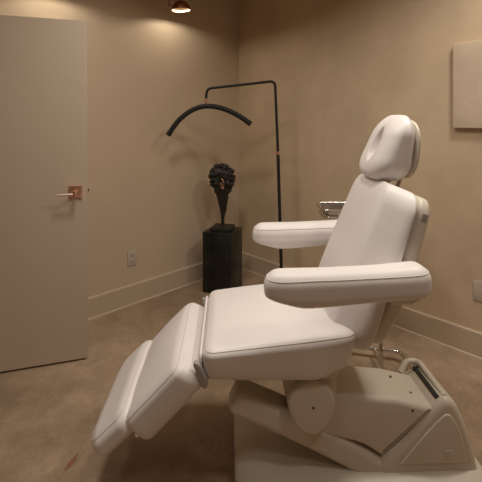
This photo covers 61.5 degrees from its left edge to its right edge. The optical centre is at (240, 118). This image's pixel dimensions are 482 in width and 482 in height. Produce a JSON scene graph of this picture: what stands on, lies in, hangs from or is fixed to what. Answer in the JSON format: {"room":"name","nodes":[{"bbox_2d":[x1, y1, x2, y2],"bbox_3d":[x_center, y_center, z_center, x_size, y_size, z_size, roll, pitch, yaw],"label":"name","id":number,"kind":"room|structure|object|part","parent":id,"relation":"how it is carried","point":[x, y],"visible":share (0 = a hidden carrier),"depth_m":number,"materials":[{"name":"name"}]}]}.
{"room":"beauty treatment room","nodes":[
{"label":"beauty treatment room","id":0,"kind":"room"},
{"bbox_2d":[0,0,238,296],"bbox_3d":[-1.726,0.050,2.425,4.629,2.800,0.120,0,0,-44],"label":"wall","id":1,"kind":"structure","parent":0,"point":[151,193],"depth_m":3.31,"materials":[{"name":"paint"}]},
{"bbox_2d":[0,15,88,371],"bbox_3d":[-1.354,0.423,2.299,0.923,2.030,0.117,0,0,-17],"label":"door","id":2,"kind":"structure","parent":1,"relation":"in","point":[44,190],"depth_m":2.37,"materials":[{"name":"paint"}]},
{"bbox_3d":[-1.016,0.441,2.354,0.108,0.015,0.012,0,0,-17],"label":"lever","id":3,"kind":"part","parent":2,"relation":"part of","materials":[{"name":"silver metal"}]},
{"bbox_3d":[-0.987,0.434,2.416,0.074,0.074,0.009,0,0,-17],"label":"handle","id":4,"kind":"part","parent":2,"relation":"part of","materials":[{"name":"orange metal"}]},
{"bbox_2d":[128,249,135,266],"bbox_3d":[-0.854,1.088,3.177,0.076,0.124,0.010,0,0,-44],"label":"power outlet","id":5,"kind":"object","parent":1,"relation":"attached to","point":[131,253],"visible":1,"depth_m":3.17,"materials":[{"name":"beige plastic"}]},
{"bbox_2d":[88,262,202,320],"bbox_3d":[-0.900,1.373,3.121,2.474,0.155,0.028,0,0,-44],"label":"baseboard","id":6,"kind":"structure","parent":1,"relation":"attached to","point":[111,301],"depth_m":3.22,"materials":[{"name":"paint"}]},
{"bbox_2d":[168,0,189,12],"bbox_3d":[-0.550,-1.062,3.260,0.194,0.406,0.314,0,0,-44],"label":"wall light","id":7,"kind":"object","parent":1,"relation":"attached to","point":[180,6],"visible":1,"depth_m":3.17,"materials":[{"name":"orange metal"}]},
{"bbox_2d":[0,269,481,481],"bbox_3d":[-0.476,1.500,1.218,4.749,0.100,5.953,0,0,-44],"label":"floor","id":8,"kind":"structure","parent":0,"point":[50,413],"depth_m":2.04,"materials":[{"name":"concrete"}]},
{"bbox_2d":[65,453,77,470],"bbox_3d":[-0.715,1.449,1.712,0.076,0.001,0.054,0,0,-44],"label":"stain","id":9,"kind":"object","parent":8,"relation":"on","point":[73,459],"depth_m":1.71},
{"bbox_2d":[203,226,241,292],"bbox_3d":[-0.156,1.198,3.466,0.258,0.505,0.258,0,0,20],"label":"plinth","id":10,"kind":"object","parent":8,"relation":"on","point":[222,251],"visible":0.76,"depth_m":3.35,"materials":[{"name":"black wood"}]},
{"bbox_2d":[208,163,235,232],"bbox_3d":[-0.163,0.662,3.470,0.238,0.566,0.199,0,0,10],"label":"bust sculpture","id":11,"kind":"object","parent":10,"relation":"on","point":[221,176],"visible":1,"depth_m":3.42,"materials":[{"name":"black metal"}]},
{"bbox_2d":[166,80,282,267],"bbox_3d":[-0.068,0.576,3.120,1.052,1.749,0.280,0,0,0],"label":"floor lamp","id":12,"kind":"object","parent":8,"relation":"on","point":[185,114],"visible":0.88,"depth_m":3.16,"materials":[{"name":"black metal"}]},
{"bbox_2d":[172,108,245,132],"bbox_3d":[-0.253,0.007,3.200,0.632,0.231,0.027,0,0,0],"label":"diffuser","id":13,"kind":"object","parent":12,"relation":"attached to","point":[191,110],"depth_m":3.18,"materials":[{"name":"grey metal"}]},
{"bbox_3d":[0.003,-0.018,3.159,0.591,0.561,0.024,0,0,8],"label":"arm","id":14,"kind":"part","parent":12,"relation":"part of","materials":[{"name":"black metal"}]},
{"bbox_2d":[92,115,481,481],"bbox_3d":[0.197,0.716,1.746,1.527,1.468,0.769,0,0,-2],"label":"chair","id":15,"kind":"object","parent":8,"relation":"on","point":[334,421],"visible":1,"depth_m":1.55,"materials":[{"name":"white leather"}]},
{"bbox_2d":[92,340,151,455],"bbox_3d":[-0.475,1.149,1.723,0.180,0.177,0.550,0,0,-2],"label":"cushion","id":16,"kind":"object","parent":15,"relation":"on","point":[119,417],"depth_m":1.52,"materials":[{"name":"white leather"}]},
{"bbox_2d":[127,303,203,438],"bbox_3d":[-0.281,1.036,1.730,0.299,0.276,0.565,0,0,-2],"label":"cushion","id":17,"kind":"object","parent":15,"relation":"on","point":[166,375],"depth_m":1.50,"materials":[{"name":"white leather"}]},
{"bbox_2d":[203,284,354,379],"bbox_3d":[0.135,0.881,1.744,0.569,0.202,0.562,0,0,-2],"label":"seat cushion","id":18,"kind":"object","parent":15,"relation":"on","point":[248,335],"depth_m":1.50,"materials":[{"name":"white leather"}]},
{"bbox_3d":[0.351,0.584,2.074,0.585,0.143,0.125,0,0,-2],"label":"armrest","id":19,"kind":"part","parent":15,"relation":"part of","materials":[{"name":"white leather"}]},
{"bbox_3d":[0.270,1.232,1.604,0.636,0.379,0.120,0,0,-2],"label":"lift arm","id":20,"kind":"part","parent":15,"relation":"part of","materials":[{"name":"beige plastic"}]},
{"bbox_3d":[0.273,1.050,1.709,0.200,0.200,0.320,0,0,-2],"label":"seat mount","id":21,"kind":"part","parent":15,"relation":"part of","materials":[{"name":"beige plastic"}]},
{"bbox_3d":[0.374,0.584,1.430,0.585,0.143,0.125,0,0,-2],"label":"armrest","id":22,"kind":"part","parent":15,"relation":"part of","materials":[{"name":"white leather"}]},
{"bbox_2d":[319,173,416,349],"bbox_3d":[0.495,0.567,1.757,0.324,0.626,0.560,0,0,-2],"label":"cushion","id":23,"kind":"object","parent":15,"relation":"on","point":[376,223],"depth_m":1.55,"materials":[{"name":"white leather"}]},
{"bbox_2d":[359,115,414,180],"bbox_3d":[0.628,0.123,1.762,0.188,0.281,0.285,0,0,-2],"label":"cushion","id":24,"kind":"object","parent":15,"relation":"on","point":[388,154],"depth_m":1.65,"materials":[{"name":"white leather"}]},
{"bbox_3d":[0.669,0.262,1.763,0.101,0.232,0.115,0,0,-2],"label":"headrest post","id":25,"kind":"part","parent":15,"relation":"part of","materials":[{"name":"silver metal"}]},
{"bbox_3d":[0.514,0.621,1.435,0.240,0.030,0.085,0,0,-2],"label":"armrest plate","id":26,"kind":"part","parent":15,"relation":"part of","materials":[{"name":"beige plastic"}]},
{"bbox_3d":[0.739,1.226,1.562,0.265,0.188,0.026,0,0,-2],"label":"panel","id":27,"kind":"part","parent":15,"relation":"part of","materials":[{"name":"beige plastic"}]},
{"bbox_3d":[0.797,1.285,1.551,0.036,0.034,0.006,0,0,-2],"label":"badge plate","id":28,"kind":"part","parent":15,"relation":"part of","materials":[{"name":"beige plastic"}]},
{"bbox_2d":[316,202,413,369],"bbox_3d":[0.716,0.983,2.296,0.513,0.934,0.480,0,0,0],"label":"stand","id":29,"kind":"object","parent":8,"relation":"on","point":[332,210],"visible":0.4,"depth_m":2.39,"materials":[{"name":"silver metal"}]},
{"bbox_2d":[316,202,344,218],"bbox_3d":[0.683,0.544,2.422,0.445,0.058,0.440,0,0,-44],"label":"tray","id":30,"kind":"object","parent":29,"relation":"on","point":[332,210],"depth_m":2.41,"materials":[{"name":"silver metal"}]},
{"bbox_2d":[239,0,481,331],"bbox_3d":[1.598,0.050,2.403,0.120,2.800,4.773,0,0,-44],"label":"wall","id":31,"kind":"structure","parent":0,"point":[338,69],"depth_m":3.10,"materials":[{"name":"paint"}]},
{"bbox_2d":[242,252,481,359],"bbox_3d":[1.552,1.373,2.344,0.028,0.155,4.513,0,0,-44],"label":"baseboard","id":32,"kind":"structure","parent":31,"relation":"attached to","point":[465,340],"depth_m":2.65,"materials":[{"name":"paint"}]},
{"bbox_2d":[453,40,481,127],"bbox_3d":[1.537,-0.208,2.355,0.035,0.530,0.560,0,0,-44],"label":"panel","id":33,"kind":"object","parent":31,"relation":"attached to","point":[467,56],"visible":1,"depth_m":2.48,"materials":[{"name":"paint"}]},
{"bbox_2d":[473,280,481,301],"bbox_3d":[1.452,1.048,2.462,0.008,0.124,0.076,0,0,-44],"label":"outlet cover","id":34,"kind":"object","parent":31,"relation":"attached to","point":[477,285],"visible":1,"depth_m":2.47,"materials":[{"name":"beige plastic"}]}
]}

